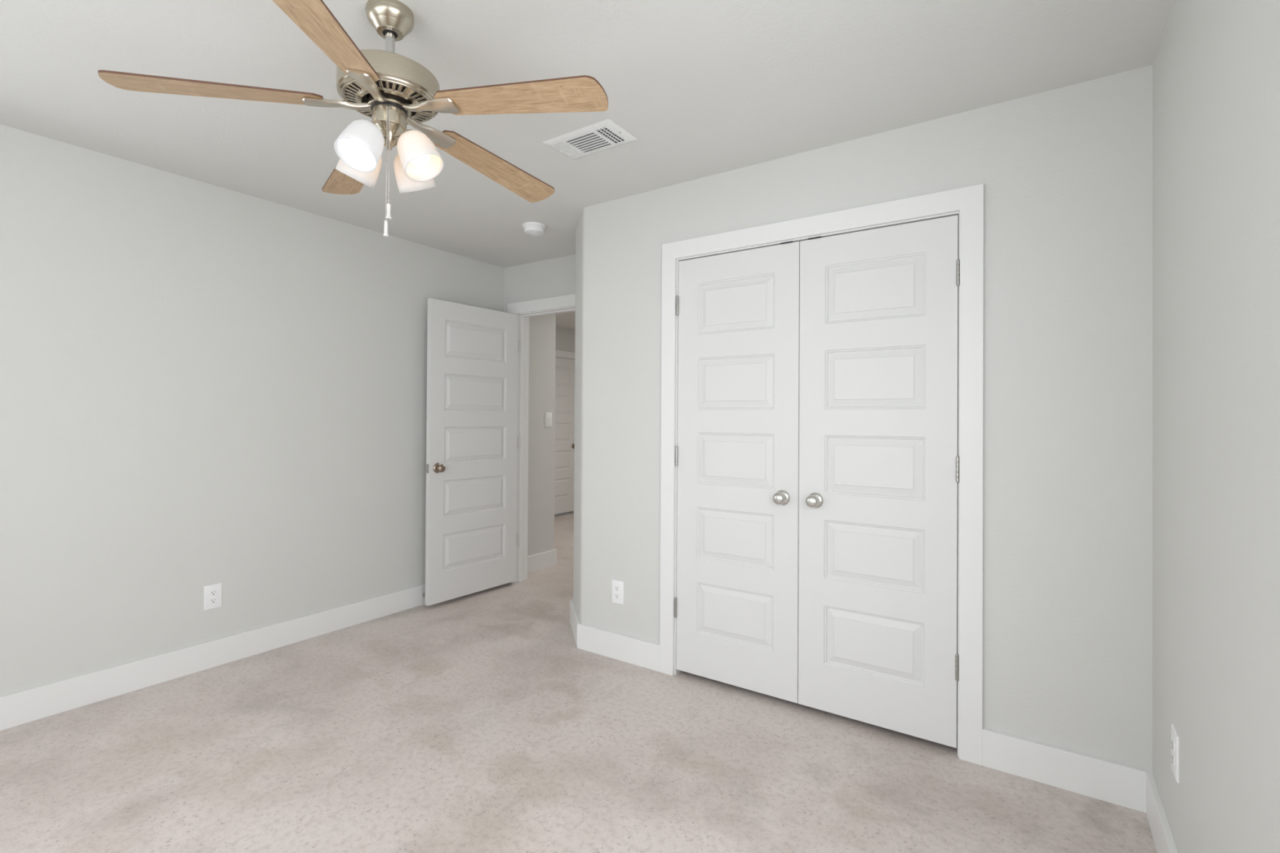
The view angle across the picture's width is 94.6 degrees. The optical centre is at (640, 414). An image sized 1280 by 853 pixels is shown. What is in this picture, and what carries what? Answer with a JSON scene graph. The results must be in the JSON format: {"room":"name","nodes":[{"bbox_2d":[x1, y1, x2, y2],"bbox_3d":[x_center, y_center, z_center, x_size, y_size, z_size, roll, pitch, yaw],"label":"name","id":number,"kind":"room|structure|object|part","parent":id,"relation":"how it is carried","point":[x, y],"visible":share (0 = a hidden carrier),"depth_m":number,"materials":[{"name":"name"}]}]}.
{"room":"empty bedroom","nodes":[
{"label":"empty bedroom","id":0,"kind":"room"},
{"bbox_2d":[0,124,555,696],"bbox_3d":[-2.143,0.059,3.130,0.115,2.440,4.850,0,0,34],"label":"wall","id":1,"kind":"structure","parent":0,"point":[202,384],"depth_m":2.92,"materials":[{"name":"paint"}]},
{"bbox_2d":[0,583,425,730],"bbox_3d":[-2.229,1.210,2.886,0.018,0.133,4.140,0,0,34],"label":"baseboard","id":2,"kind":"structure","parent":1,"relation":"attached to","point":[20,708],"depth_m":2.88,"materials":[{"name":"wood"}]},
{"bbox_2d":[204,582,222,610],"bbox_3d":[-2.163,0.925,2.992,0.008,0.122,0.078,0,0,34],"label":"wall outlet","id":3,"kind":"object","parent":1,"relation":"attached to","point":[212,593],"visible":1,"depth_m":2.99,"materials":[{"name":"white plastic"}]},
{"bbox_2d":[209,590,217,595],"bbox_3d":[-2.161,0.905,2.990,0.002,0.025,0.034,0,0,34],"label":"receptacle","id":4,"kind":"object","parent":3,"relation":"attached to","point":[212,593],"depth_m":2.99,"materials":[{"name":"white plastic"}]},
{"bbox_2d":[209,597,217,604],"bbox_3d":[-2.161,0.944,2.990,0.002,0.025,0.034,0,0,34],"label":"receptacle","id":5,"kind":"object","parent":3,"relation":"attached to","point":[212,600],"depth_m":2.99,"materials":[{"name":"white plastic"}]},
{"bbox_2d":[545,412,551,426],"bbox_3d":[-0.776,0.046,5.033,0.017,0.124,0.080,0,0,34],"label":"light switch","id":6,"kind":"object","parent":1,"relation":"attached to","point":[548,415],"visible":1,"depth_m":5.03,"materials":[{"name":"white plastic"}]},
{"bbox_2d":[504,253,575,312],"bbox_3d":[-0.518,0.076,4.323,1.240,2.440,0.137,0,0,34],"label":"wall","id":7,"kind":"structure","parent":0,"point":[555,277],"depth_m":4.40,"materials":[{"name":"paint"}]},
{"bbox_2d":[425,297,518,605],"bbox_3d":[-1.176,0.251,4.214,0.162,2.030,0.776,0,0,36],"label":"door","id":8,"kind":"structure","parent":7,"relation":"in","point":[473,351],"depth_m":4.17,"materials":[{"name":"wood"}]},
{"bbox_3d":[-1.406,0.358,3.903,0.024,0.060,0.004,0,0,36],"label":"latch plate","id":9,"kind":"part","parent":8,"relation":"part of","materials":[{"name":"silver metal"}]},
{"bbox_3d":[-1.325,0.359,3.922,0.052,0.054,0.054,0,0,36],"label":"knob","id":10,"kind":"part","parent":8,"relation":"part of","materials":[{"name":"silver metal"}]},
{"bbox_2d":[506,293,575,583],"bbox_3d":[-0.604,0.221,4.368,0.940,2.151,0.155,0,0,34],"label":"door frame","id":11,"kind":"structure","parent":7,"relation":"attached to","point":[563,304],"depth_m":4.57,"materials":[{"name":"wood"}]},
{"bbox_2d":[527,549,556,573],"bbox_3d":[-0.526,1.247,6.905,1.698,0.133,4.153,0,0,34],"label":"baseboard","id":12,"kind":"structure","parent":0,"point":[544,560],"depth_m":4.95,"materials":[{"name":"wood"}]},
{"bbox_2d":[555,326,574,352],"bbox_3d":[-0.096,0.094,6.616,3.330,2.440,4.410,0,0,34],"label":"wall","id":13,"kind":"structure","parent":0,"point":[565,338],"depth_m":7.74,"materials":[{"name":"paint"}]},
{"bbox_2d":[554,357,574,514],"bbox_3d":[-1.061,0.276,7.601,0.098,2.018,0.765,0,0,34],"label":"door","id":14,"kind":"structure","parent":13,"relation":"in","point":[564,367],"depth_m":7.73,"materials":[{"name":"wood"}]},
{"bbox_2d":[555,350,574,512],"bbox_3d":[-1.112,0.244,7.637,0.133,2.141,0.937,0,0,34],"label":"door frame","id":15,"kind":"structure","parent":13,"relation":"attached to","point":[559,353],"depth_m":7.71,"materials":[{"name":"wood"}]},
{"bbox_2d":[0,511,1156,852],"bbox_3d":[-0.148,1.357,4.109,6.056,0.120,8.800,0,0,34],"label":"floor","id":16,"kind":"structure","parent":0,"point":[477,722],"depth_m":2.15,"materials":[{"name":"carpet"}]},
{"bbox_2d":[0,0,1173,330],"bbox_3d":[-0.133,-1.203,4.126,6.056,0.120,8.800,0,0,34],"label":"ceiling","id":17,"kind":"structure","parent":0,"point":[704,88],"depth_m":2.02,"materials":[{"name":"paint"}]},
{"bbox_2d":[97,0,608,236],"bbox_3d":[-0.697,-0.829,1.747,1.266,0.665,1.216,0,0,34],"label":"ceiling fan","id":18,"kind":"object","parent":17,"relation":"hanging from","point":[392,89],"visible":1,"depth_m":1.62,"materials":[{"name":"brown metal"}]},
{"bbox_3d":[-1.111,-0.855,1.561,0.492,0.062,0.127,0,0,-20],"label":"blade","id":19,"kind":"part","parent":18,"relation":"part of","materials":[{"name":"brown wood"}]},
{"bbox_3d":[-0.707,-0.854,1.291,0.127,0.062,0.492,0,0,-2],"label":"blade","id":20,"kind":"part","parent":18,"relation":"part of","materials":[{"name":"brown wood"}]},
{"bbox_3d":[-0.849,-0.872,1.658,0.168,0.033,0.059,0,0,-20],"label":"blade arm","id":21,"kind":"part","parent":18,"relation":"part of","materials":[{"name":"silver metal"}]},
{"bbox_3d":[-0.980,-0.851,2.029,0.127,0.062,0.492,1,0,-38],"label":"blade","id":22,"kind":"part","parent":18,"relation":"part of","materials":[{"name":"brown wood"}]},
{"bbox_3d":[-0.829,-0.734,1.735,0.128,0.132,0.112,0,0,34],"label":"lamp shade","id":23,"kind":"part","parent":18,"relation":"part of","materials":[{"name":"white glass"}]},
{"bbox_3d":[-0.756,-0.735,1.599,0.112,0.132,0.128,0,0,34],"label":"lamp shade","id":24,"kind":"part","parent":18,"relation":"part of","materials":[{"name":"white glass"}]},
{"bbox_3d":[-0.754,-0.747,1.610,0.060,0.085,0.068,0,0,34],"label":"bulb","id":25,"kind":"part","parent":18,"relation":"part of","materials":[{"name":"white glass"}]},
{"bbox_3d":[-0.719,-0.871,1.571,0.059,0.033,0.168,0,0,-2],"label":"blade arm","id":26,"kind":"part","parent":18,"relation":"part of","materials":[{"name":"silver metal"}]},
{"bbox_2d":[369,120,386,137],"bbox_3d":[-0.737,-0.791,1.650,0.050,0.033,0.081,0,0,34],"label":"socket","id":27,"kind":"object","parent":18,"relation":"attached to","point":[382,126],"depth_m":1.67,"materials":[{"name":"silver metal"}]},
{"bbox_3d":[-0.711,-0.701,1.654,0.004,0.323,0.004,0,0,12],"label":"pull chain","id":28,"kind":"part","parent":18,"relation":"part of","materials":[{"name":"silver metal"}]},
{"bbox_3d":[-0.724,-0.895,1.704,0.250,0.012,0.250,0,0,34],"label":"vent plate","id":29,"kind":"part","parent":18,"relation":"part of","materials":[{"name":"silver metal"}]},
{"bbox_3d":[-0.705,-0.725,1.657,0.004,0.275,0.004,0,0,12],"label":"pull chain","id":30,"kind":"part","parent":18,"relation":"part of","materials":[{"name":"silver metal"}]},
{"bbox_2d":[392,129,413,140],"bbox_3d":[-0.670,-0.790,1.691,0.081,0.033,0.050,0,0,34],"label":"socket","id":31,"kind":"object","parent":18,"relation":"attached to","point":[397,134],"depth_m":1.69,"materials":[{"name":"silver metal"}]},
{"bbox_3d":[-0.693,-0.733,1.808,0.112,0.132,0.128,0,0,34],"label":"lamp shade","id":32,"kind":"part","parent":18,"relation":"part of","materials":[{"name":"white glass"}]},
{"bbox_3d":[-0.620,-0.733,1.672,0.128,0.132,0.112,0,0,34],"label":"lamp shade","id":33,"kind":"part","parent":18,"relation":"part of","materials":[{"name":"white glass"}]},
{"bbox_3d":[-0.630,-0.746,1.673,0.068,0.085,0.060,0,0,34],"label":"bulb","id":34,"kind":"part","parent":18,"relation":"part of","materials":[{"name":"white glass"}]},
{"bbox_3d":[-0.595,-0.870,1.668,0.168,0.033,0.059,0,0,16],"label":"blade arm","id":35,"kind":"part","parent":18,"relation":"part of","materials":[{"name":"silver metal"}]},
{"bbox_3d":[-0.649,-0.869,1.815,0.059,0.033,0.168,0,0,34],"label":"blade arm","id":36,"kind":"part","parent":18,"relation":"part of","materials":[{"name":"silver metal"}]},
{"bbox_3d":[-0.494,-0.848,2.048,0.127,0.062,0.492,0,0,34],"label":"blade","id":37,"kind":"part","parent":18,"relation":"part of","materials":[{"name":"brown wood"}]},
{"bbox_3d":[-0.326,-0.850,1.592,0.492,0.062,0.127,0,0,16],"label":"blade","id":38,"kind":"part","parent":18,"relation":"part of","materials":[{"name":"brown wood"}]},
{"bbox_2d":[522,222,546,235],"bbox_3d":[-0.647,-1.124,3.597,0.141,0.050,0.141,0,0,34],"label":"smoke detector","id":39,"kind":"object","parent":17,"relation":"attached to","point":[533,228],"visible":1,"depth_m":3.56,"materials":[{"name":"white plastic"}]},
{"bbox_2d":[526,231,542,235],"bbox_3d":[-0.647,-1.102,3.597,0.091,0.002,0.091,1,-1,-45],"label":"grille","id":40,"kind":"object","parent":39,"relation":"attached to","point":[530,233],"depth_m":3.59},
{"bbox_2d":[542,119,637,159],"bbox_3d":[-0.213,-1.149,2.490,0.357,0.009,0.206,0,0,34],"label":"ceiling vent","id":41,"kind":"object","parent":17,"relation":"in","point":[604,135],"visible":1,"depth_m":2.47,"materials":[{"name":"metal"}]},
{"bbox_2d":[573,64,1152,771],"bbox_3d":[0.740,0.075,2.973,2.716,2.440,0.690,0,0,34],"label":"wall","id":42,"kind":"structure","parent":0,"point":[1065,173],"depth_m":2.12,"materials":[{"name":"paint"}]},
{"bbox_2d":[569,599,659,671],"bbox_3d":[-0.217,1.226,3.443,0.356,0.133,1.108,0,0,-16],"label":"baseboard","id":43,"kind":"structure","parent":42,"relation":"attached to","point":[628,649],"depth_m":3.11,"materials":[{"name":"wood"}]},
{"bbox_2d":[611,579,623,604],"bbox_3d":[-0.121,0.942,3.125,0.078,0.122,0.008,0,0,34],"label":"wall outlet","id":44,"kind":"object","parent":42,"relation":"attached to","point":[617,587],"visible":1,"depth_m":3.12,"materials":[{"name":"white plastic"}]},
{"bbox_2d":[614,586,619,591],"bbox_3d":[-0.122,0.922,3.123,0.034,0.025,0.002,0,0,34],"label":"receptacle","id":45,"kind":"object","parent":44,"relation":"attached to","point":[616,588],"depth_m":3.12,"materials":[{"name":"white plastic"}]},
{"bbox_2d":[614,593,619,599],"bbox_3d":[-0.122,0.962,3.123,0.034,0.025,0.002,0,0,34],"label":"receptacle","id":46,"kind":"object","parent":44,"relation":"attached to","point":[616,595],"depth_m":3.12,"materials":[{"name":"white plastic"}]},
{"bbox_2d":[674,241,799,703],"bbox_3d":[0.427,0.251,2.749,0.622,2.023,0.098,0,0,34],"label":"door","id":47,"kind":"structure","parent":42,"relation":"in","point":[737,449],"depth_m":2.74,"materials":[{"name":"wood"}]},
{"bbox_3d":[0.613,0.370,2.595,0.054,0.054,0.052,0,0,34],"label":"knob","id":48,"kind":"part","parent":47,"relation":"part of","materials":[{"name":"silver metal"}]},
{"bbox_2d":[659,183,983,765],"bbox_3d":[0.714,0.219,2.616,1.402,2.148,0.108,0,0,34],"label":"door frame","id":49,"kind":"structure","parent":42,"relation":"attached to","point":[966,202],"depth_m":2.23,"materials":[{"name":"wood"}]},
{"bbox_3d":[0.759,-0.763,2.562,0.056,0.006,0.027,0,0,34],"label":"catch plate","id":50,"kind":"part","parent":49,"relation":"part of","materials":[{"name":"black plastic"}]},
{"bbox_2d":[798,215,959,748],"bbox_3d":[0.945,0.252,2.399,0.622,2.023,0.098,0,0,34],"label":"door","id":51,"kind":"structure","parent":42,"relation":"in","point":[879,458],"depth_m":2.40,"materials":[{"name":"wood"}]},
{"bbox_3d":[0.734,0.370,2.513,0.054,0.054,0.052,0,0,34],"label":"knob","id":52,"kind":"part","parent":51,"relation":"part of","materials":[{"name":"silver metal"}]},
{"bbox_2d":[982,728,1153,813],"bbox_3d":[1.462,1.227,2.045,0.478,0.133,0.018,0,0,34],"label":"baseboard","id":53,"kind":"structure","parent":42,"relation":"attached to","point":[1124,785],"depth_m":2.03,"materials":[{"name":"wood"}]},
{"bbox_2d":[1152,0,1279,852],"bbox_3d":[0.753,0.059,0.465,0.115,2.440,3.680,0,0,34],"label":"wall","id":54,"kind":"structure","parent":0,"point":[1216,63],"depth_m":1.23,"materials":[{"name":"paint"}]},
{"bbox_2d":[1146,772,1178,852],"bbox_3d":[0.686,1.212,0.488,0.018,0.133,3.432,0,0,34],"label":"baseboard","id":55,"kind":"structure","parent":54,"relation":"attached to","point":[1162,837],"depth_m":1.75,"materials":[{"name":"wood"}]},
{"bbox_2d":[1170,724,1178,782],"bbox_3d":[1.438,0.911,1.590,0.008,0.122,0.078,0,0,34],"label":"wall outlet","id":56,"kind":"object","parent":54,"relation":"attached to","point":[1174,735],"visible":1,"depth_m":1.58,"materials":[{"name":"white plastic"}]},
{"bbox_2d":[1171,738,1174,751],"bbox_3d":[1.436,0.892,1.591,0.002,0.025,0.034,0,0,34],"label":"receptacle","id":57,"kind":"object","parent":56,"relation":"attached to","point":[1172,740],"depth_m":1.59,"materials":[{"name":"white plastic"}]},
{"bbox_2d":[1171,752,1174,766],"bbox_3d":[1.436,0.931,1.591,0.002,0.025,0.034,0,0,34],"label":"receptacle","id":58,"kind":"object","parent":56,"relation":"attached to","point":[1172,753],"depth_m":1.59,"materials":[{"name":"white plastic"}]}
]}

